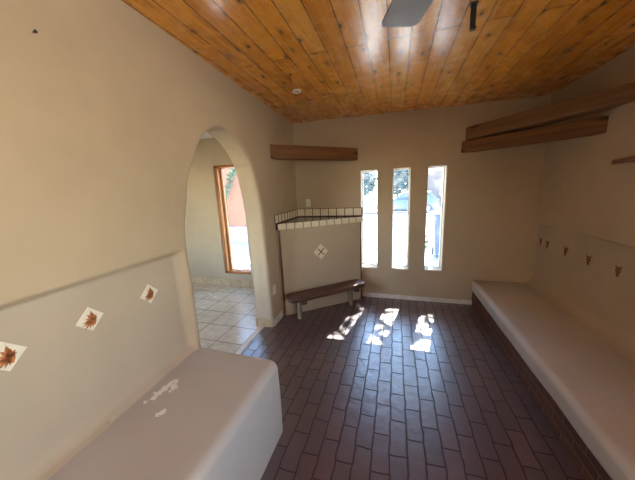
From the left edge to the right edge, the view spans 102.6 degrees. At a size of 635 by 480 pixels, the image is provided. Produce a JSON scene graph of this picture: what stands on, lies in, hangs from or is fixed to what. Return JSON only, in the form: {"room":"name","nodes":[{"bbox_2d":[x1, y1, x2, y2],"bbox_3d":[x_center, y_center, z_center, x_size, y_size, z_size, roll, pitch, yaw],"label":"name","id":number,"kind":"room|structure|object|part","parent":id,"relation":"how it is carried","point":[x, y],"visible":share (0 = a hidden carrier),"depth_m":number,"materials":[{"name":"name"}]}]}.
{"room":"living room","nodes":[
{"label":"living room","id":0,"kind":"room"},
{"bbox_2d":[0,0,296,479],"bbox_3d":[-1.128,0.061,1.123,0.268,2.750,6.051,0,11,14],"label":"wall","id":1,"kind":"structure","parent":0,"point":[105,114],"depth_m":1.20,"materials":[{"name":"beige paint"}]},
{"bbox_2d":[0,342,26,370],"bbox_3d":[-1.133,0.423,0.924,0.010,0.120,0.120,0,11,14],"label":"decorative tile","id":2,"kind":"object","parent":1,"relation":"attached to","point":[10,354],"depth_m":0.93,"materials":[{"name":"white ceramic"}]},
{"bbox_2d":[75,307,103,330],"bbox_3d":[-1.066,0.370,1.193,0.010,0.120,0.120,0,11,14],"label":"decorative tile","id":3,"kind":"object","parent":1,"relation":"attached to","point":[90,318],"depth_m":1.19,"materials":[{"name":"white ceramic"}]},
{"bbox_2d":[140,284,157,302],"bbox_3d":[-0.989,0.315,1.495,0.010,0.120,0.120,0,11,14],"label":"decorative tile","id":4,"kind":"object","parent":1,"relation":"attached to","point":[149,292],"depth_m":1.49,"materials":[{"name":"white ceramic"}]},
{"bbox_2d":[235,326,263,354],"bbox_3d":[-0.822,1.197,2.577,0.065,0.067,1.505,0,11,14],"label":"trim","id":5,"kind":"structure","parent":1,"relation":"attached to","point":[255,333],"depth_m":2.82,"materials":[{"name":"beige tile"}]},
{"bbox_2d":[256,317,273,326],"bbox_3d":[-0.641,1.005,3.118,0.228,0.105,0.057,1,11,17],"label":"baseboard","id":6,"kind":"structure","parent":1,"relation":"attached to","point":[263,322],"depth_m":3.10,"materials":[{"name":"beige tile"}]},
{"bbox_2d":[272,284,275,294],"bbox_3d":[-0.524,0.605,3.095,0.008,0.118,0.075,1,11,17],"label":"wall outlet","id":7,"kind":"object","parent":1,"relation":"attached to","point":[273,286],"visible":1,"depth_m":3.09,"materials":[{"name":"white plastic"}]},
{"bbox_2d":[274,310,282,325],"bbox_3d":[-0.494,0.989,3.226,0.019,0.085,0.254,0,11,14],"label":"baseboard","id":8,"kind":"structure","parent":1,"relation":"attached to","point":[277,319],"depth_m":3.20,"materials":[{"name":"beige paint"}]},
{"bbox_2d":[274,210,297,223],"bbox_3d":[-0.416,-0.329,3.510,0.008,0.113,0.872,0,11,14],"label":"backsplash","id":9,"kind":"structure","parent":1,"relation":"attached to","point":[293,210],"depth_m":3.40,"materials":[{"name":"beige tile"}]},
{"bbox_2d":[185,95,551,299],"bbox_3d":[-0.273,-0.519,4.009,6.528,2.770,0.200,1,11,17],"label":"wall","id":10,"kind":"structure","parent":0,"point":[490,231],"depth_m":3.38,"materials":[{"name":"beige paint"}]},
{"bbox_2d":[191,277,253,286],"bbox_3d":[-1.932,0.756,4.668,3.010,0.118,0.021,1,11,17],"label":"baseboard","id":11,"kind":"structure","parent":10,"relation":"attached to","point":[244,283],"depth_m":4.59,"materials":[{"name":"beige tile"}]},
{"bbox_2d":[214,164,250,273],"bbox_3d":[-1.411,-0.333,4.407,0.525,1.860,0.160,1,11,17],"label":"window","id":12,"kind":"structure","parent":10,"relation":"in","point":[219,177],"depth_m":4.43,"materials":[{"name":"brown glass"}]},
{"bbox_2d":[306,199,310,206],"bbox_3d":[-0.140,-0.559,3.845,0.072,0.116,0.014,1,11,17],"label":"light switch","id":13,"kind":"object","parent":10,"relation":"attached to","point":[308,202],"visible":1,"depth_m":3.85,"materials":[{"name":"white plastic"}]},
{"bbox_2d":[270,144,357,160],"bbox_3d":[-0.020,-1.116,3.280,1.268,0.163,0.102,-8,12,-26],"label":"beam","id":14,"kind":"structure","parent":10,"relation":"attached to","point":[277,152],"depth_m":3.21,"materials":[{"name":"brown wood"}]},
{"bbox_2d":[297,207,361,216],"bbox_3d":[0.167,-0.411,3.784,0.993,0.123,0.007,1,11,17],"label":"backsplash","id":15,"kind":"structure","parent":10,"relation":"attached to","point":[360,207],"depth_m":3.78,"materials":[{"name":"beige tile"}]},
{"bbox_2d":[362,171,376,264],"bbox_3d":[0.789,-0.311,3.805,0.225,1.395,0.040,1,11,17],"label":"window","id":16,"kind":"structure","parent":10,"relation":"in","point":[363,171],"depth_m":3.83,"materials":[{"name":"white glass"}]},
{"bbox_2d":[392,169,409,265],"bbox_3d":[1.199,-0.304,3.680,0.222,1.395,0.040,1,11,17],"label":"window","id":17,"kind":"structure","parent":10,"relation":"in","point":[394,169],"depth_m":3.67,"materials":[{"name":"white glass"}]},
{"bbox_2d":[363,292,471,304],"bbox_3d":[1.401,0.838,3.661,1.485,0.060,0.019,1,11,17],"label":"baseboard","id":18,"kind":"structure","parent":10,"relation":"attached to","point":[418,298],"depth_m":3.64,"materials":[{"name":"grey paint"}]},
{"bbox_2d":[425,166,444,266],"bbox_3d":[1.618,-0.298,3.552,0.215,1.395,0.040,1,11,17],"label":"window","id":19,"kind":"structure","parent":10,"relation":"in","point":[443,167],"depth_m":3.50,"materials":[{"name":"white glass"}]},
{"bbox_2d":[122,0,634,138],"bbox_3d":[-1.202,-1.144,0.924,6.528,0.166,6.081,1,11,17],"label":"ceiling","id":20,"kind":"structure","parent":0,"point":[344,63],"depth_m":1.78,"materials":[{"name":"brown wood"}]},
{"bbox_2d":[292,89,301,93],"bbox_3d":[-0.201,-1.453,2.489,0.092,0.013,0.092,1,11,17],"label":"recessed light","id":21,"kind":"object","parent":20,"relation":"in","point":[296,91],"visible":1,"depth_m":2.48,"materials":[{"name":"white plastic"}]},
{"bbox_2d":[382,0,432,26],"bbox_3d":[0.379,-0.934,0.545,0.892,0.316,0.892,7,14,40],"label":"ceiling fan","id":22,"kind":"object","parent":20,"relation":"hanging from","point":[400,13],"visible":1,"depth_m":1.03,"materials":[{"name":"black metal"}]},
{"bbox_2d":[469,0,478,31],"bbox_3d":[0.838,-1.202,1.369,0.040,0.132,0.038,1,11,17],"label":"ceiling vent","id":23,"kind":"object","parent":20,"relation":"hanging from","point":[473,5],"visible":1,"depth_m":1.37,"materials":[{"name":"black metal"}]},
{"bbox_3d":[0.837,-1.264,1.360,0.040,0.008,0.032,1,11,17],"label":"hook plate","id":24,"kind":"part","parent":23,"relation":"part of","materials":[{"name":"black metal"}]},
{"bbox_2d":[192,283,584,479],"bbox_3d":[-1.151,1.450,1.398,6.428,0.084,6.001,1,11,17],"label":"floor","id":25,"kind":"structure","parent":0,"point":[372,388],"depth_m":2.01,"materials":[{"name":"tile"}]},
{"bbox_2d":[47,347,282,479],"bbox_3d":[-1.069,1.380,0.107,0.654,0.541,3.643,1,11,17],"label":"bench","id":26,"kind":"object","parent":25,"relation":"on","point":[216,415],"visible":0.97,"depth_m":1.25,"materials":[{"name":"white paint"}]},
{"bbox_2d":[274,207,362,315],"bbox_3d":[-0.034,0.224,3.761,1.298,1.345,0.726,-7,12,-22],"label":"fireplace","id":27,"kind":"object","parent":25,"relation":"on","point":[318,247],"visible":1,"depth_m":3.43,"materials":[{"name":"beige paint"}]},
{"bbox_2d":[287,279,364,318],"bbox_3d":[0.136,0.802,3.394,1.101,0.336,0.223,-8,12,-25],"label":"wooden bench","id":28,"kind":"object","parent":25,"relation":"on","point":[301,298],"visible":1,"depth_m":3.29,"materials":[{"name":"brown wood"}]},
{"bbox_3d":[-0.230,0.895,3.265,0.066,0.234,0.068,-8,12,-25],"label":"leg","id":29,"kind":"part","parent":28,"relation":"part of","materials":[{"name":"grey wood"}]},
{"bbox_3d":[0.131,0.668,3.369,1.101,0.062,0.223,-8,12,-25],"label":"seat","id":30,"kind":"part","parent":28,"relation":"part of","materials":[{"name":"brown wood"}]},
{"bbox_3d":[0.471,0.802,3.594,0.066,0.234,0.068,-8,12,-25],"label":"leg","id":31,"kind":"part","parent":28,"relation":"part of","materials":[{"name":"brown wood"}]},
{"bbox_2d":[472,280,634,479],"bbox_3d":[1.875,1.046,1.691,0.660,0.354,3.531,1,11,17],"label":"bench","id":32,"kind":"object","parent":25,"relation":"on","point":[583,388],"visible":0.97,"depth_m":1.73,"materials":[{"name":"paint"}]},
{"bbox_2d":[524,46,634,365],"bbox_3d":[2.163,-0.122,1.352,0.309,2.750,3.631,1,11,17],"label":"wall","id":33,"kind":"structure","parent":0,"point":[586,204],"depth_m":2.20,"materials":[{"name":"beige paint"}]},
{"bbox_2d":[461,116,608,152],"bbox_3d":[2.112,-1.050,2.622,0.122,0.159,1.270,-8,12,-26],"label":"beam","id":34,"kind":"structure","parent":33,"relation":"attached to","point":[598,125],"depth_m":2.44,"materials":[{"name":"brown wood"}]},
{"bbox_2d":[465,82,634,140],"bbox_3d":[2.116,-1.174,2.423,0.202,0.155,1.520,-6,11,-16],"label":"beam","id":35,"kind":"structure","parent":34,"relation":"on","point":[605,100],"depth_m":2.22,"materials":[{"name":"brown wood"}]},
{"bbox_2d":[538,236,550,248],"bbox_3d":[2.651,0.031,2.974,0.010,0.122,0.264,1,11,17],"label":"decorative tile","id":36,"kind":"object","parent":33,"relation":"attached to","point":[547,243],"depth_m":2.92,"materials":[{"name":"brown tile"}]},
{"bbox_2d":[562,245,569,256],"bbox_3d":[2.539,0.112,2.598,0.010,0.120,0.120,1,11,17],"label":"decorative tile","id":37,"kind":"object","parent":33,"relation":"attached to","point":[565,249],"depth_m":2.59,"materials":[{"name":"brown tile"}]},
{"bbox_2d":[584,254,593,265],"bbox_3d":[2.442,0.179,2.289,0.010,0.120,0.120,1,11,17],"label":"decorative tile","id":38,"kind":"object","parent":33,"relation":"attached to","point":[588,258],"depth_m":2.29,"materials":[{"name":"brown tile"}]},
{"bbox_2d":[613,264,624,277],"bbox_3d":[2.346,0.242,1.982,0.010,0.120,0.120,1,11,17],"label":"decorative tile","id":39,"kind":"object","parent":33,"relation":"attached to","point":[618,270],"depth_m":1.98,"materials":[{"name":"brown tile"}]},
{"bbox_2d":[611,156,634,163],"bbox_3d":[1.998,-0.447,1.206,0.190,0.033,1.787,1,11,17],"label":"wooden shelf","id":40,"kind":"object","parent":33,"relation":"attached to","point":[627,159],"visible":1,"depth_m":1.85,"materials":[{"name":"brown wood"}]},
{"label":"outside","id":41,"kind":"structure","parent":0,"visible":0},
{"bbox_2d":[363,196,440,211],"bbox_3d":[11.205,-5.620,36.527,80.000,0.230,42.850,1,11,17],"label":"street","id":42,"kind":"structure","parent":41,"point":[372,201],"depth_m":25.41,"materials":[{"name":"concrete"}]},
{"bbox_2d":[363,172,376,196],"bbox_3d":[4.101,-5.285,24.296,3.470,4.312,2.841,1,11,17],"label":"tree","id":43,"kind":"object","parent":42,"relation":"on","point":[367,181],"visible":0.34,"depth_m":23.51,"materials":[{"name":"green plant"}]},
{"bbox_2d":[364,211,431,213],"bbox_3d":[4.982,-1.607,16.289,80.000,0.400,0.250,1,11,17],"label":"kerb","id":44,"kind":"object","parent":42,"relation":"on","point":[401,212],"visible":0.11,"depth_m":16.12,"materials":[{"name":"white"}]},
{"bbox_2d":[394,170,408,196],"bbox_3d":[7.468,-5.283,23.796,3.209,4.218,2.686,1,11,17],"label":"tree","id":45,"kind":"object","parent":42,"relation":"on","point":[401,177],"visible":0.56,"depth_m":22.98,"materials":[{"name":"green plant"}]},
{"bbox_2d":[393,191,439,210],"bbox_3d":[6.657,-2.831,19.015,4.280,1.475,1.840,1,11,17],"label":"parked car","id":46,"kind":"object","parent":42,"relation":"on","point":[400,202],"visible":0.41,"depth_m":18.23,"materials":[{"name":"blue metal"}]},
{"bbox_2d":[428,168,442,205],"bbox_3d":[14.165,-4.924,23.099,9.300,3.220,6.000,1,11,17],"label":"house","id":47,"kind":"structure","parent":42,"relation":"on","point":[435,175],"depth_m":21.51,"materials":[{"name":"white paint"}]},
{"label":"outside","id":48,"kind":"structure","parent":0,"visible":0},
{"bbox_2d":[231,213,438,268],"bbox_3d":[3.070,-0.291,10.074,80.000,0.220,13.019,1,11,17],"label":"ground","id":49,"kind":"structure","parent":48,"point":[240,250],"depth_m":7.74,"materials":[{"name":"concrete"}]},
{"bbox_2d":[223,168,246,226],"bbox_3d":[-4.390,-1.897,9.864,7.800,3.630,0.300,1,11,17],"label":"wall","id":50,"kind":"structure","parent":49,"relation":"on","point":[235,206],"depth_m":9.39,"materials":[{"name":"paint"}]},
{"bbox_2d":[229,227,247,241],"bbox_3d":[-3.689,-0.238,9.508,5.400,0.450,0.600,1,11,17],"label":"ledge","id":51,"kind":"object","parent":49,"relation":"on","point":[236,233],"depth_m":8.93,"materials":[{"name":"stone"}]},
{"bbox_2d":[225,168,235,226],"bbox_3d":[-2.834,-1.712,9.050,1.461,2.546,0.269,1,11,17],"label":"climbing plant","id":52,"kind":"object","parent":51,"relation":"on","point":[233,173],"visible":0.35,"depth_m":9.05,"materials":[{"name":"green plant"}]},
{"bbox_2d":[431,211,440,256],"bbox_3d":[2.969,-0.125,5.860,0.620,1.050,0.814,2,12,23],"label":"bin","id":53,"kind":"object","parent":49,"relation":"on","point":[436,214],"visible":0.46,"depth_m":5.64,"materials":[{"name":"blue plastic"}]},
{"bbox_3d":[2.934,-0.609,5.732,0.620,0.050,0.740,2,12,23],"label":"lid","id":54,"kind":"part","parent":53,"relation":"part of","materials":[{"name":"white plastic"}]}
]}

